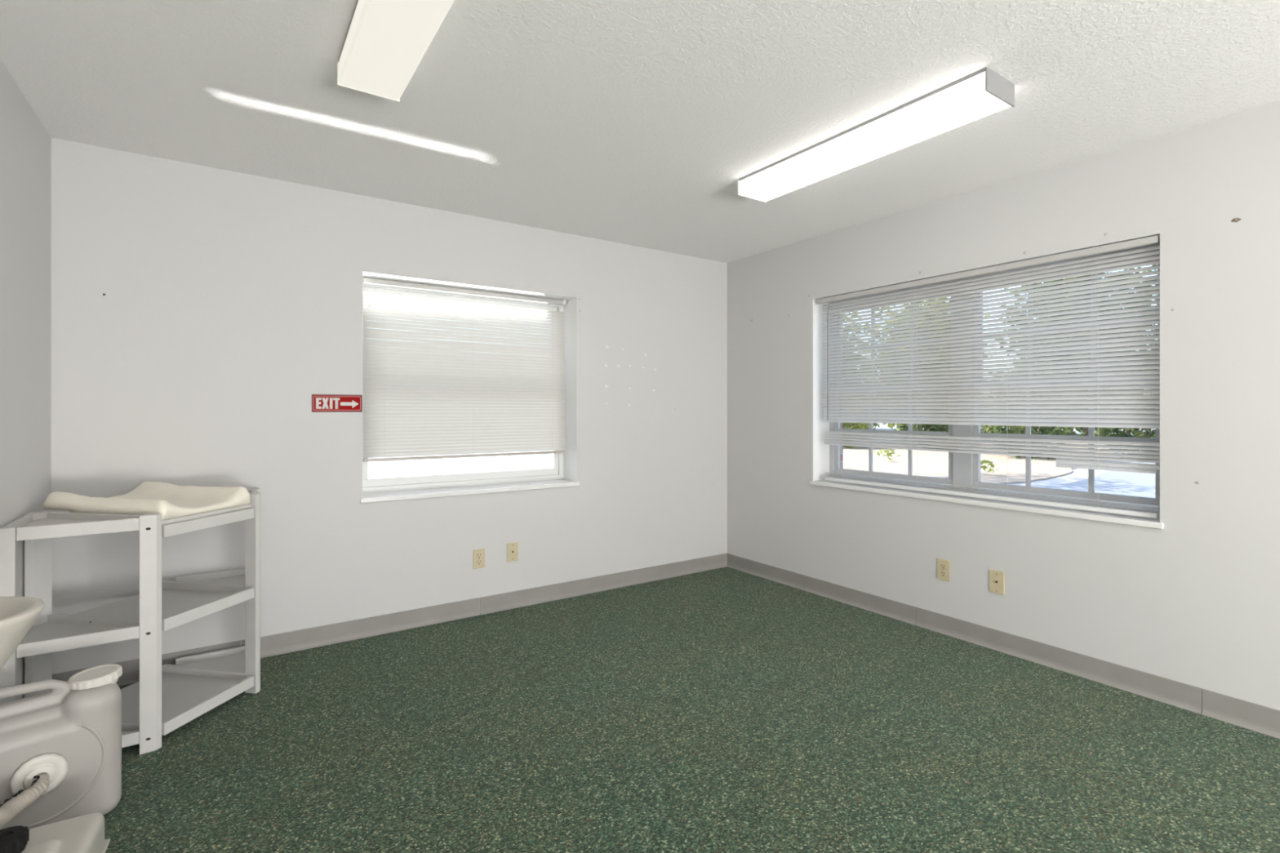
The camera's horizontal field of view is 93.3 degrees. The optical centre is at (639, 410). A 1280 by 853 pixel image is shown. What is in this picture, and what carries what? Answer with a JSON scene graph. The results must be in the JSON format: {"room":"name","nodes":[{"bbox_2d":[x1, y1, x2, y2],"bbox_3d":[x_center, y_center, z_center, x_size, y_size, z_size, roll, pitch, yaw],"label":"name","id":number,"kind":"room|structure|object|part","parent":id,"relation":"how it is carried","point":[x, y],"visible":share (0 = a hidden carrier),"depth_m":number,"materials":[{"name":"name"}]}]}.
{"room":"daycare room","nodes":[
{"label":"daycare room","id":0,"kind":"room"},
{"bbox_2d":[0,58,51,699],"bbox_3d":[-0.439,0.032,-0.652,0.200,2.440,8.220,0,0,-34],"label":"wall","id":1,"kind":"structure","parent":0,"point":[25,144],"depth_m":2.26,"materials":[{"name":"white paint"}]},
{"bbox_2d":[51,137,727,674],"bbox_3d":[-0.905,0.032,3.889,4.160,2.440,0.200,0,0,-34],"label":"wall","id":2,"kind":"structure","parent":0,"point":[232,300],"depth_m":3.19,"materials":[{"name":"white paint"}]},
{"bbox_2d":[311,394,362,412],"bbox_3d":[-1.636,-0.038,3.265,0.246,0.095,0.003,0,0,-34],"label":"exit sign","id":3,"kind":"object","parent":2,"relation":"attached to","point":[320,402],"visible":1,"depth_m":3.26,"materials":[{"name":"red plastic"}]},
{"bbox_2d":[52,553,727,685],"bbox_3d":[-0.926,1.200,3.743,3.960,0.103,0.017,0,0,-34],"label":"baseboard","id":4,"kind":"structure","parent":2,"relation":"attached to","point":[328,634],"depth_m":3.55,"materials":[{"name":"grey plastic"}]},
{"bbox_2d":[360,271,579,502],"bbox_3d":[-1.051,-0.129,3.820,1.366,1.278,0.279,0,0,-34],"label":"window","id":5,"kind":"structure","parent":2,"relation":"in","point":[563,473],"depth_m":3.91,"materials":[{"name":"white"}]},
{"bbox_3d":[-1.118,-0.425,3.918,1.272,0.605,0.024,0,0,-34],"label":"sash","id":6,"kind":"part","parent":5,"relation":"part of","materials":[{"name":"white plastic"}]},
{"bbox_3d":[-1.104,0.143,3.897,1.272,0.612,0.024,0,0,-34],"label":"sash","id":7,"kind":"part","parent":5,"relation":"part of","materials":[{"name":"white"}]},
{"bbox_2d":[363,277,565,462],"bbox_3d":[-1.056,-0.236,3.834,1.294,1.062,0.036,0,0,-34],"label":"mini blind","id":8,"kind":"object","parent":5,"relation":"attached to","point":[513,403],"visible":1,"depth_m":3.78,"materials":[{"name":"grey plastic"}]},
{"bbox_3d":[-1.057,0.286,3.833,1.292,0.018,0.020,0,0,-34],"label":"rail","id":9,"kind":"part","parent":8,"relation":"part of","materials":[{"name":"beige metal"}]},
{"bbox_3d":[-1.032,0.497,3.793,1.366,0.026,0.213,0,0,-34],"label":"sill","id":10,"kind":"part","parent":5,"relation":"part of","materials":[{"name":"white wood"}]},
{"bbox_2d":[473,548,484,568],"bbox_3d":[-0.987,0.909,3.706,0.073,0.118,0.009,0,0,-34],"label":"wall outlet","id":11,"kind":"object","parent":2,"relation":"attached to","point":[478,554],"visible":1,"depth_m":3.70,"materials":[{"name":"beige plastic"}]},
{"bbox_2d":[476,559,481,564],"bbox_3d":[-0.986,0.929,3.704,0.034,0.034,0.002,0,0,-34],"label":"receptacle","id":12,"kind":"object","parent":11,"relation":"attached to","point":[478,561],"depth_m":3.70,"materials":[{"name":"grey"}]},
{"bbox_2d":[476,552,481,558],"bbox_3d":[-0.986,0.888,3.704,0.034,0.034,0.002,0,0,-34],"label":"receptacle","id":13,"kind":"object","parent":11,"relation":"attached to","point":[478,554],"depth_m":3.70,"materials":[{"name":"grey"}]},
{"bbox_2d":[506,542,518,561],"bbox_3d":[-0.806,0.896,3.828,0.073,0.118,0.012,0,0,-34],"label":"cable plate","id":14,"kind":"object","parent":2,"relation":"attached to","point":[512,548],"visible":1,"depth_m":3.83,"materials":[{"name":"beige plastic"}]},
{"bbox_2d":[0,0,1279,262],"bbox_3d":[1.265,-1.248,0.454,4.460,0.120,8.320,0,0,-34],"label":"ceiling","id":15,"kind":"structure","parent":0,"point":[633,122],"depth_m":2.24,"materials":[{"name":"white paint"}]},
{"bbox_2d":[337,0,454,102],"bbox_3d":[-0.598,-1.147,1.603,0.202,0.082,1.232,0,0,-34],"label":"fluorescent light","id":16,"kind":"object","parent":15,"relation":"attached to","point":[385,42],"visible":1,"depth_m":1.83,"materials":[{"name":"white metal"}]},
{"bbox_3d":[-0.598,-1.181,1.603,0.198,0.014,1.218,0,0,-34],"label":"mounting plate","id":17,"kind":"part","parent":16,"relation":"part of","materials":[{"name":"white metal"}]},
{"bbox_2d":[737,66,1014,202],"bbox_3d":[0.933,-1.147,2.651,0.202,0.082,1.232,0,0,-34],"label":"fluorescent light","id":18,"kind":"object","parent":15,"relation":"attached to","point":[980,94],"visible":1,"depth_m":2.46,"materials":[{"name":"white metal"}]},
{"bbox_2d":[102,566,1279,852],"bbox_3d":[1.265,1.312,0.454,4.460,0.120,8.320,0,0,-34],"label":"floor","id":19,"kind":"structure","parent":0,"point":[726,709],"depth_m":2.20,"materials":[{"name":"green carpet"}]},
{"bbox_2d":[0,595,44,670],"bbox_3d":[-1.408,0.834,1.226,0.285,0.830,0.285,0,0,-34],"label":"basin","id":20,"kind":"object","parent":19,"relation":"on","point":[18,614],"visible":1,"depth_m":1.26,"materials":[{"name":"white plastic"}]},
{"bbox_2d":[0,812,110,852],"bbox_3d":[-1.523,1.131,1.447,0.340,0.239,0.258,0,0,-30],"label":"container","id":21,"kind":"object","parent":19,"relation":"on","point":[85,833],"visible":1,"depth_m":1.51,"materials":[{"name":"grey plastic"}]},
{"bbox_2d":[0,663,122,830],"bbox_3d":[-1.768,1.026,1.798,0.209,0.451,0.352,0,0,42],"label":"container","id":22,"kind":"object","parent":19,"relation":"on","point":[70,734],"visible":0.89,"depth_m":1.79,"materials":[{"name":"white plastic"}]},
{"bbox_2d":[0,774,48,827],"bbox_3d":[-1.640,1.017,1.570,0.067,0.117,0.320,0,0,-25],"label":"hose","id":23,"kind":"object","parent":22,"relation":"attached to","point":[9,810],"visible":1,"depth_m":1.61,"materials":[{"name":"white plastic"}]},
{"bbox_3d":[-1.655,1.006,1.569,0.038,0.094,0.295,0,0,-23],"label":"spiral cord","id":24,"kind":"part","parent":23,"relation":"part of","materials":[{"name":"plastic"}]},
{"bbox_2d":[0,488,260,755],"bbox_3d":[-2.016,0.811,2.511,0.762,0.882,0.762,0,0,-34],"label":"table","id":25,"kind":"object","parent":19,"relation":"on","point":[166,697],"visible":0.72,"depth_m":2.29,"materials":[{"name":"white paint"}]},
{"bbox_3d":[-2.103,0.821,2.004,0.046,0.862,0.023,0,0,-34],"label":"post","id":26,"kind":"part","parent":25,"relation":"part of","materials":[{"name":"white paint"}]},
{"bbox_3d":[-2.205,0.414,2.137,0.021,0.044,0.308,0,0,-34],"label":"rail","id":27,"kind":"part","parent":25,"relation":"part of","materials":[{"name":"white paint"}]},
{"bbox_3d":[-2.293,0.821,2.304,0.068,0.862,0.063,0,0,-34],"label":"post","id":28,"kind":"part","parent":25,"relation":"part of","materials":[{"name":"white paint"}]},
{"bbox_3d":[-1.958,0.806,2.116,0.318,0.044,0.021,0,0,-34],"label":"rail","id":29,"kind":"part","parent":25,"relation":"part of","materials":[{"name":"white paint"}]},
{"bbox_3d":[-1.958,0.414,2.116,0.318,0.044,0.021,0,0,-34],"label":"rail","id":30,"kind":"part","parent":25,"relation":"part of","materials":[{"name":"white paint"}]},
{"bbox_3d":[-2.055,0.799,2.289,0.443,0.030,0.021,0,0,10],"label":"rail","id":31,"kind":"part","parent":25,"relation":"part of","materials":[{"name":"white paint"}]},
{"bbox_3d":[-2.055,0.414,2.289,0.443,0.044,0.021,0,0,10],"label":"rail","id":32,"kind":"part","parent":25,"relation":"part of","materials":[{"name":"white paint"}]},
{"bbox_3d":[-2.055,1.183,2.289,0.443,0.030,0.021,0,0,10],"label":"rail","id":33,"kind":"part","parent":25,"relation":"part of","materials":[{"name":"white paint"}]},
{"bbox_3d":[-1.958,1.190,2.116,0.318,0.044,0.021,0,0,-34],"label":"rail","id":34,"kind":"part","parent":25,"relation":"part of","materials":[{"name":"white paint"}]},
{"bbox_2d":[20,574,244,643],"bbox_3d":[-2.022,0.819,2.512,0.701,0.014,0.701,0,0,-34],"label":"shelf","id":35,"kind":"object","parent":25,"relation":"attached to","point":[175,598],"depth_m":2.47,"materials":[{"name":"white wood"}]},
{"bbox_2d":[23,503,250,526],"bbox_3d":[-2.022,0.421,2.512,0.701,0.014,0.701,0,0,-34],"label":"shelf","id":36,"kind":"object","parent":25,"relation":"attached to","point":[43,519],"depth_m":2.31,"materials":[{"name":"white wood"}]},
{"bbox_2d":[43,481,251,519],"bbox_3d":[-2.025,0.365,2.513,0.555,0.092,0.410,0,0,11],"label":"changing pad","id":37,"kind":"object","parent":25,"relation":"on","point":[171,500],"visible":0.95,"depth_m":2.43,"materials":[{"name":"beige plastic"}]},
{"bbox_3d":[-1.811,0.818,2.224,0.056,0.868,0.059,0,0,11],"label":"post","id":38,"kind":"part","parent":25,"relation":"part of","materials":[{"name":"white paint"}]},
{"bbox_2d":[120,652,244,733],"bbox_3d":[-2.022,1.203,2.512,0.701,0.014,0.701,0,0,-34],"label":"shelf","id":39,"kind":"object","parent":25,"relation":"attached to","point":[181,690],"depth_m":2.59,"materials":[{"name":"white wood"}]},
{"bbox_3d":[-1.972,1.183,2.732,0.443,0.030,0.021,0,0,11],"label":"rail","id":40,"kind":"part","parent":25,"relation":"part of","materials":[{"name":"white paint"}]},
{"bbox_3d":[-1.972,0.799,2.732,0.443,0.030,0.021,0,0,11],"label":"rail","id":41,"kind":"part","parent":25,"relation":"part of","materials":[{"name":"white paint"}]},
{"bbox_3d":[-1.748,1.192,2.461,0.020,0.045,0.413,0,0,11],"label":"rail","id":42,"kind":"part","parent":25,"relation":"part of","materials":[{"name":"white paint"}]},
{"bbox_3d":[-1.748,0.802,2.461,0.020,0.045,0.413,0,0,11],"label":"rail","id":43,"kind":"part","parent":25,"relation":"part of","materials":[{"name":"white paint"}]},
{"bbox_3d":[-1.748,0.452,2.461,0.020,0.044,0.413,0,0,11],"label":"rail","id":44,"kind":"part","parent":25,"relation":"part of","materials":[{"name":"white paint"}]},
{"bbox_3d":[-2.057,1.183,2.928,0.308,0.030,0.021,0,0,-34],"label":"rail","id":45,"kind":"part","parent":25,"relation":"part of","materials":[{"name":"white paint"}]},
{"bbox_3d":[-2.057,0.799,2.928,0.308,0.030,0.021,0,0,-34],"label":"rail","id":46,"kind":"part","parent":25,"relation":"part of","materials":[{"name":"white paint"}]},
{"bbox_3d":[-1.721,0.811,2.705,0.056,0.882,0.059,0,0,10],"label":"post","id":47,"kind":"part","parent":25,"relation":"part of","materials":[{"name":"white paint"}]},
{"bbox_2d":[840,313,843,468],"bbox_3d":[3.146,-0.093,1.742,0.099,2.990,8.320,0,0,-34],"label":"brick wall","id":48,"kind":"structure","parent":0,"point":[842,424],"depth_m":4.30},
{"bbox_2d":[727,100,1279,711],"bbox_3d":[2.994,0.032,1.699,0.200,2.440,7.820,0,0,-34],"label":"wall","id":49,"kind":"structure","parent":0,"point":[1194,600],"depth_m":2.79,"materials":[{"name":"white paint"}]},
{"bbox_2d":[937,558,950,582],"bbox_3d":[1.706,0.895,3.394,0.009,0.118,0.073,0,0,-34],"label":"wall outlet","id":50,"kind":"object","parent":49,"relation":"attached to","point":[943,565],"visible":1,"depth_m":3.39,"materials":[{"name":"beige plastic"}]},
{"bbox_2d":[940,570,946,576],"bbox_3d":[1.704,0.915,3.393,0.002,0.034,0.034,0,0,-34],"label":"receptacle","id":51,"kind":"object","parent":50,"relation":"attached to","point":[943,573],"depth_m":3.39,"materials":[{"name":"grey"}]},
{"bbox_2d":[940,563,946,568],"bbox_3d":[1.704,0.875,3.393,0.002,0.034,0.034,0,0,-34],"label":"receptacle","id":52,"kind":"object","parent":50,"relation":"attached to","point":[943,566],"depth_m":3.39,"materials":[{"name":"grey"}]},
{"bbox_2d":[810,232,1164,528],"bbox_3d":[1.814,-0.129,3.449,0.259,1.278,1.898,0,0,-34],"label":"window","id":53,"kind":"structure","parent":49,"relation":"in","point":[964,468],"depth_m":3.46,"materials":[{"name":"grey"}]},
{"bbox_3d":[1.611,0.143,3.894,0.024,0.612,0.841,0,0,-34],"label":"sash","id":54,"kind":"part","parent":53,"relation":"part of","materials":[{"name":"grey"}]},
{"bbox_3d":[1.632,-0.425,3.908,0.024,0.605,0.841,0,0,-34],"label":"sash","id":55,"kind":"part","parent":53,"relation":"part of","materials":[{"name":"grey"}]},
{"bbox_3d":[1.787,0.497,3.430,0.193,0.026,1.898,0,0,-34],"label":"sill","id":56,"kind":"part","parent":53,"relation":"part of","materials":[{"name":"white wood"}]},
{"bbox_2d":[816,235,1159,518],"bbox_3d":[1.752,-0.146,3.396,0.057,1.242,1.841,0,0,-34],"label":"mini blind","id":57,"kind":"object","parent":53,"relation":"attached to","point":[999,407],"visible":0.94,"depth_m":3.14,"materials":[{"name":"grey plastic"}]},
{"bbox_3d":[1.335,-0.139,4.004,0.014,1.182,0.002,0,0,-34],"label":"ladder cord","id":58,"kind":"part","parent":57,"relation":"part of","materials":[{"name":"white fabric"}]},
{"bbox_3d":[1.634,-0.139,3.567,0.014,1.182,0.002,0,0,-34],"label":"ladder cord","id":59,"kind":"part","parent":57,"relation":"part of","materials":[{"name":"white fabric"}]},
{"bbox_3d":[1.773,0.464,3.391,0.026,0.022,1.783,0,0,-34],"label":"rail","id":60,"kind":"part","parent":57,"relation":"part of","materials":[{"name":"white"}]},
{"bbox_3d":[1.917,-0.139,3.154,0.014,1.182,0.002,0,0,-34],"label":"ladder cord","id":61,"kind":"part","parent":57,"relation":"part of","materials":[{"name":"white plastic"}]},
{"bbox_3d":[2.143,-0.139,2.824,0.014,1.182,0.002,0,0,-34],"label":"ladder cord","id":62,"kind":"part","parent":57,"relation":"part of","materials":[{"name":"white fabric"}]},
{"bbox_3d":[2.152,0.143,3.104,0.024,0.612,0.853,0,0,-34],"label":"sash","id":63,"kind":"part","parent":53,"relation":"part of","materials":[{"name":"grey"}]},
{"bbox_3d":[2.173,-0.425,3.119,0.024,0.605,0.853,0,0,-34],"label":"sash","id":64,"kind":"part","parent":53,"relation":"part of","materials":[{"name":"grey plastic"}]},
{"bbox_2d":[989,568,1004,595],"bbox_3d":[1.865,0.897,3.159,0.012,0.118,0.073,0,0,-34],"label":"cable plate","id":65,"kind":"object","parent":49,"relation":"attached to","point":[996,577],"visible":1,"depth_m":3.16,"materials":[{"name":"beige plastic"}]},
{"bbox_2d":[727,553,1279,738],"bbox_3d":[2.905,1.200,1.637,0.017,0.103,7.820,0,0,-34],"label":"baseboard","id":66,"kind":"structure","parent":49,"relation":"attached to","point":[1254,717],"depth_m":2.95,"materials":[{"name":"grey plastic"}]},
{"bbox_2d":[1231,217,1241,222],"bbox_3d":[2.382,-0.761,2.413,0.002,0.017,0.031,0,0,-34],"label":"chip","id":67,"kind":"object","parent":49,"relation":"attached to","point":[1236,220],"visible":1,"depth_m":2.41,"materials":[{"name":"brown paper"}]},
{"label":"outside","id":68,"kind":"structure","parent":0,"visible":0},
{"bbox_2d":[364,450,552,493],"bbox_3d":[-5.899,1.395,12.052,20.118,0.014,17.772,0,0,-34],"label":"window pane","id":69,"kind":"object","parent":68,"point":[410,468],"depth_m":15.19,"materials":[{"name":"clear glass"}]},
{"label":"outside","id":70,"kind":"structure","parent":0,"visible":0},
{"bbox_2d":[860,422,1155,486],"bbox_3d":[-1.747,1.477,29.102,150.000,0.150,130.000,0,0,-34],"label":"ground","id":71,"kind":"structure","parent":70,"point":[1078,474],"depth_m":13.03,"materials":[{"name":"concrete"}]},
{"bbox_2d":[843,311,873,395],"bbox_3d":[14.343,-3.978,45.480,7.221,11.342,6.847,0,0,-5],"label":"tree","id":72,"kind":"object","parent":71,"relation":"on","point":[853,312],"visible":0.02,"depth_m":44.08,"materials":[{"name":"green plant"}]},
{"bbox_2d":[843,395,886,441],"bbox_3d":[9.283,0.202,26.338,2.698,2.664,2.848,0,0,-34],"label":"bush","id":73,"kind":"object","parent":71,"relation":"on","point":[875,424],"visible":0.02,"depth_m":25.75,"materials":[{"name":"green plant"}]},
{"bbox_2d":[853,297,951,439],"bbox_3d":[13.904,-2.760,30.116,6.273,8.677,5.819,0,0,-34],"label":"tree","id":74,"kind":"object","parent":71,"relation":"on","point":[888,424],"visible":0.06,"depth_m":29.25,"materials":[{"name":"green plant"}]},
{"bbox_2d":[877,298,992,429],"bbox_3d":[19.203,-3.947,39.963,7.250,11.405,7.058,0,0,-34],"label":"tree","id":75,"kind":"object","parent":71,"relation":"on","point":[935,299],"visible":0.02,"depth_m":39.03,"materials":[{"name":"green plant"}]},
{"bbox_2d":[843,441,1108,484],"bbox_3d":[9.634,1.387,19.101,8.344,0.030,21.181,0,0,40],"label":"outdoor background","id":76,"kind":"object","parent":71,"relation":"on","point":[930,464],"visible":0.19,"depth_m":15.24,"materials":[{"name":"beige"}]},
{"bbox_2d":[843,392,868,448],"bbox_3d":[7.416,0.354,22.567,2.567,2.394,2.567,0,0,-34],"label":"bush","id":77,"kind":"object","parent":76,"relation":"on","point":[854,426],"visible":0.13,"depth_m":21.94,"materials":[{"name":"green plant"}]},
{"bbox_2d":[874,448,900,460],"bbox_3d":[6.548,1.143,16.206,0.697,0.381,0.633,0,0,-34],"label":"weed","id":78,"kind":"object","parent":76,"relation":"on","point":[885,451],"visible":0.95,"depth_m":16.17,"materials":[{"name":"green plant"}]},
{"bbox_2d":[892,371,948,448],"bbox_3d":[10.310,0.065,21.977,2.232,2.972,2.294,0,0,-4],"label":"bush","id":79,"kind":"object","parent":76,"relation":"on","point":[926,427],"visible":0.15,"depth_m":21.70,"materials":[{"name":"green plant"}]},
{"bbox_2d":[980,459,1004,472],"bbox_3d":[7.221,1.168,12.744,0.669,0.353,0.632,0,0,-34],"label":"weed","id":80,"kind":"object","parent":76,"relation":"on","point":[984,461],"visible":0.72,"depth_m":12.65,"materials":[{"name":"green plant"}]},
{"bbox_2d":[980,404,1051,448],"bbox_3d":[13.110,0.432,21.462,2.588,2.270,2.585,0,0,-34],"label":"bush","id":81,"kind":"object","parent":76,"relation":"on","point":[993,428],"visible":0.02,"depth_m":21.06,"materials":[{"name":"green plant"}]},
{"bbox_2d":[981,357,1080,458],"bbox_3d":[11.299,0.005,17.531,2.695,3.142,2.753,0,0,-18],"label":"bush","id":82,"kind":"object","parent":76,"relation":"on","point":[1054,430],"visible":0.14,"depth_m":17.22,"materials":[{"name":"green plant"}]},
{"bbox_3d":[11.252,0.576,17.653,1.189,1.677,1.173,0,0,-34],"label":"stem","id":83,"kind":"part","parent":82,"relation":"part of","materials":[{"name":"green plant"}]},
{"bbox_2d":[995,266,1149,435],"bbox_3d":[24.251,-4.413,34.376,7.524,12.171,7.406,0,0,-34],"label":"tree","id":84,"kind":"object","parent":71,"relation":"on","point":[1077,428],"visible":0.02,"depth_m":34.42,"materials":[{"name":"green plant"}]},
{"bbox_2d":[1000,264,1157,435],"bbox_3d":[19.772,-3.499,26.881,6.055,10.600,6.132,0,0,8],"label":"tree","id":85,"kind":"object","parent":71,"relation":"on","point":[1085,429],"visible":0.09,"depth_m":25.71,"materials":[{"name":"green plant"}]},
{"bbox_2d":[1094,417,1155,458],"bbox_3d":[14.263,0.463,17.134,2.442,2.093,2.455,0,0,-34],"label":"bush","id":86,"kind":"object","parent":71,"relation":"on","point":[1137,433],"visible":0.14,"depth_m":16.95,"materials":[{"name":"green plant"}]},
{"bbox_3d":[14.272,0.866,17.161,1.022,1.104,1.051,0,0,-34],"label":"stem","id":87,"kind":"part","parent":86,"relation":"part of","materials":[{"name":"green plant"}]},
{"bbox_2d":[1137,284,1157,374],"bbox_3d":[27.158,-3.988,28.303,6.530,11.323,6.942,0,0,-34],"label":"tree","id":88,"kind":"object","parent":71,"relation":"on","point":[1156,284],"visible":0.02,"depth_m":30.04,"materials":[{"name":"green plant"}]},
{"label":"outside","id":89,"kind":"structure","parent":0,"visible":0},
{"bbox_2d":[1037,462,1155,497],"bbox_3d":[17.508,1.396,14.033,36.343,0.012,9.972,0,0,-40],"label":"road","id":90,"kind":"structure","parent":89,"point":[1117,482],"depth_m":11.35,"materials":[{"name":"grey asphalt"}]}
]}

